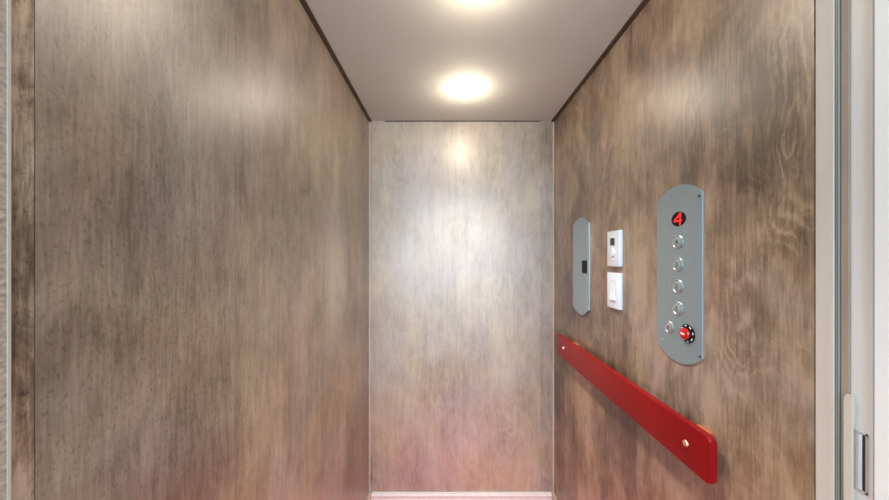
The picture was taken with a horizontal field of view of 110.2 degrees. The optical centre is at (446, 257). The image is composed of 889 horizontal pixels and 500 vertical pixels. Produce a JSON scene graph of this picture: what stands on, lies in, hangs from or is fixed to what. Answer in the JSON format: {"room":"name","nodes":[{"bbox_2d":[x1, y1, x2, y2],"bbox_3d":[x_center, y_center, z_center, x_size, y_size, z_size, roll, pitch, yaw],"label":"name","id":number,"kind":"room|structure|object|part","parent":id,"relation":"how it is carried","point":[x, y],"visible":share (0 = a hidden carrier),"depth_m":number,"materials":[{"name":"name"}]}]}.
{"room":"elevator interior","nodes":[
{"label":"elevator interior","id":0,"kind":"room"},
{"bbox_2d":[34,0,368,499],"bbox_3d":[-0.453,0.296,1.047,0.020,2.208,1.427,0,0,0],"label":"wall","id":1,"kind":"structure","parent":0,"point":[201,167],"depth_m":0.55,"materials":[{"name":"laminate"}]},
{"bbox_2d":[7,0,10,499],"bbox_3d":[-0.440,0.296,0.311,0.001,2.208,0.002,0,0,0],"label":"trim","id":2,"kind":"structure","parent":1,"relation":"attached to","point":[8,1],"depth_m":0.31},
{"bbox_2d":[11,0,33,499],"bbox_3d":[-0.473,0.296,0.323,0.061,2.208,0.019,0,0,0],"label":"trim","id":3,"kind":"structure","parent":1,"relation":"attached to","point":[22,11],"depth_m":0.32,"materials":[{"name":"laminate"}]},
{"bbox_2d":[299,0,371,121],"bbox_3d":[-0.435,-0.790,1.047,0.016,0.036,1.427,0,0,0],"label":"trim","id":4,"kind":"structure","parent":1,"relation":"attached to","point":[306,7],"depth_m":1.16,"materials":[{"name":"black metal"}]},
{"bbox_2d":[370,121,552,492],"bbox_3d":[0.082,0.296,1.770,1.090,2.208,0.020,0,0,0],"label":"wall","id":5,"kind":"structure","parent":0,"point":[461,213],"depth_m":1.76,"materials":[{"name":"laminate"}]},
{"bbox_2d":[369,122,369,491],"bbox_3d":[-0.440,0.275,1.758,0.007,2.104,0.004,0,0,0],"label":"trim","id":6,"kind":"structure","parent":5,"relation":"attached to","point":[369,122],"depth_m":1.76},
{"bbox_2d":[371,492,551,499],"bbox_3d":[0.082,1.364,1.752,1.016,0.072,0.016,0,0,0],"label":"baseboard","id":7,"kind":"structure","parent":5,"relation":"attached to","point":[375,495],"depth_m":1.75,"materials":[{"name":"silver metal"}]},
{"bbox_2d":[385,121,539,121],"bbox_3d":[0.088,-0.776,1.758,0.880,0.004,0.004,0,0,0],"label":"trim","id":8,"kind":"structure","parent":5,"relation":"attached to","point":[385,121],"depth_m":1.76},
{"bbox_2d":[553,122,553,491],"bbox_3d":[0.604,0.275,1.758,0.007,2.104,0.004,0,0,0],"label":"trim","id":9,"kind":"structure","parent":5,"relation":"attached to","point":[553,122],"depth_m":1.76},
{"bbox_2d":[306,0,642,120],"bbox_3d":[0.082,-0.793,1.040,1.018,0.030,1.440,0,0,0],"label":"ceiling","id":10,"kind":"structure","parent":0,"point":[401,59],"depth_m":1.17,"materials":[{"name":"white paint"}]},
{"bbox_2d":[449,78,482,98],"bbox_3d":[0.087,-0.765,1.420,0.158,0.028,0.158,0,0,0],"label":"recessed light","id":11,"kind":"object","parent":10,"relation":"in","point":[465,88],"visible":1,"depth_m":1.39,"materials":[{"name":"white paint"}]},
{"bbox_2d":[554,0,815,499],"bbox_3d":[0.617,0.296,1.136,0.020,2.208,1.247,0,0,0],"label":"wall","id":12,"kind":"structure","parent":0,"point":[716,97],"depth_m":0.73,"materials":[{"name":"laminate"}]},
{"bbox_2d":[552,492,556,499],"bbox_3d":[0.599,1.364,1.136,0.016,0.072,1.247,0,0,0],"label":"baseboard","id":13,"kind":"structure","parent":12,"relation":"attached to","point":[553,493],"depth_m":1.73,"materials":[{"name":"silver metal"}]},
{"bbox_2d":[573,218,589,314],"bbox_3d":[0.603,0.036,1.398,0.012,0.434,0.160,0,0,0],"label":"control panel","id":14,"kind":"object","parent":12,"relation":"attached to","point":[581,227],"visible":1,"depth_m":1.38,"materials":[{"name":"metal"}]},
{"bbox_2d":[551,0,648,121],"bbox_3d":[0.599,-0.790,1.136,0.016,0.036,1.247,0,0,0],"label":"trim","id":15,"kind":"structure","parent":12,"relation":"attached to","point":[643,3],"depth_m":1.16,"materials":[{"name":"black metal"}]},
{"bbox_2d":[607,272,622,309],"bbox_3d":[0.599,0.117,1.112,0.018,0.127,0.081,0,0,0],"label":"light switch","id":16,"kind":"object","parent":12,"relation":"attached to","point":[614,280],"visible":1,"depth_m":1.09,"materials":[{"name":"white plastic"}]},
{"bbox_2d":[607,230,622,266],"bbox_3d":[0.598,-0.034,1.112,0.019,0.127,0.081,0,0,0],"label":"thermostat","id":17,"kind":"object","parent":12,"relation":"attached to","point":[614,238],"visible":1,"depth_m":1.09,"materials":[{"name":"white plastic"}]},
{"bbox_2d":[557,334,716,483],"bbox_3d":[0.588,0.445,1.144,0.040,0.102,0.936,0,0,0],"label":"handrail","id":18,"kind":"object","parent":12,"relation":"attached to","point":[694,445],"visible":1,"depth_m":0.86,"materials":[{"name":"red paint"}]},
{"bbox_2d":[657,185,703,363],"bbox_3d":[0.599,0.042,0.812,0.019,0.462,0.160,0,0,0],"label":"control panel","id":19,"kind":"object","parent":12,"relation":"attached to","point":[680,211],"visible":1,"depth_m":0.80,"materials":[{"name":"grey metal"}]},
{"bbox_3d":[0.596,0.190,0.778,0.012,0.030,0.030,0,0,0],"label":"red knob","id":20,"kind":"part","parent":19,"relation":"part of","materials":[{"name":"plastic"}]},
{"bbox_2d":[816,0,833,499],"bbox_3d":[0.657,0.296,0.499,0.100,2.208,0.024,0,0,0],"label":"trim","id":21,"kind":"structure","parent":12,"relation":"attached to","point":[824,8],"depth_m":0.50,"materials":[{"name":"grey metal"}]},
{"bbox_2d":[834,0,840,499],"bbox_3d":[0.634,0.296,0.484,0.052,2.208,0.005,0,0,0],"label":"trim","id":22,"kind":"structure","parent":12,"relation":"attached to","point":[837,3],"depth_m":0.48,"materials":[{"name":"metal"}]},
{"bbox_2d":[841,0,850,499],"bbox_3d":[0.635,0.296,0.475,0.050,2.208,0.010,0,0,0],"label":"trim","id":23,"kind":"structure","parent":12,"relation":"attached to","point":[845,4],"depth_m":0.47,"materials":[{"name":"grey metal"}]},
{"bbox_3d":[1.210,0.175,0.350,0.979,2.450,0.100,0,0,0],"label":"wall","id":24,"kind":"structure","parent":0,"visible":0},
{"bbox_2d":[844,394,854,499],"bbox_3d":[0.618,0.792,0.469,0.024,1.175,0.009,0,0,0],"label":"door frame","id":25,"kind":"structure","parent":24,"relation":"attached to","point":[849,399],"depth_m":0.47,"materials":[{"name":"grey metal"}]},
{"bbox_2d":[851,0,873,499],"bbox_3d":[0.920,0.335,0.458,0.623,2.110,0.025,0,0,0],"label":"door","id":26,"kind":"structure","parent":24,"relation":"in","point":[862,11],"depth_m":0.46,"materials":[{"name":"silver metal"}]},
{"bbox_3d":[0.611,0.301,0.458,0.004,0.088,0.015,0,0,0],"label":"edge pull","id":27,"kind":"part","parent":26,"relation":"part of","materials":[{"name":"silver metal"}]},
{"bbox_2d":[874,0,888,499],"bbox_3d":[0.662,0.340,0.370,0.116,2.120,0.139,0,0,0],"label":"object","id":28,"kind":"structure","parent":24,"relation":"attached to","point":[881,7],"depth_m":0.43,"materials":[{"name":"white paint"}]},
{"bbox_3d":[-1.002,0.175,0.350,0.996,2.450,0.100,0,0,0],"label":"wall","id":29,"kind":"structure","parent":0,"visible":0},
{"bbox_2d":[0,0,6,499],"bbox_3d":[-0.472,0.296,0.304,0.062,2.208,0.018,0,0,0],"label":"trim","id":30,"kind":"structure","parent":29,"relation":"attached to","point":[3,3],"depth_m":0.31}
]}

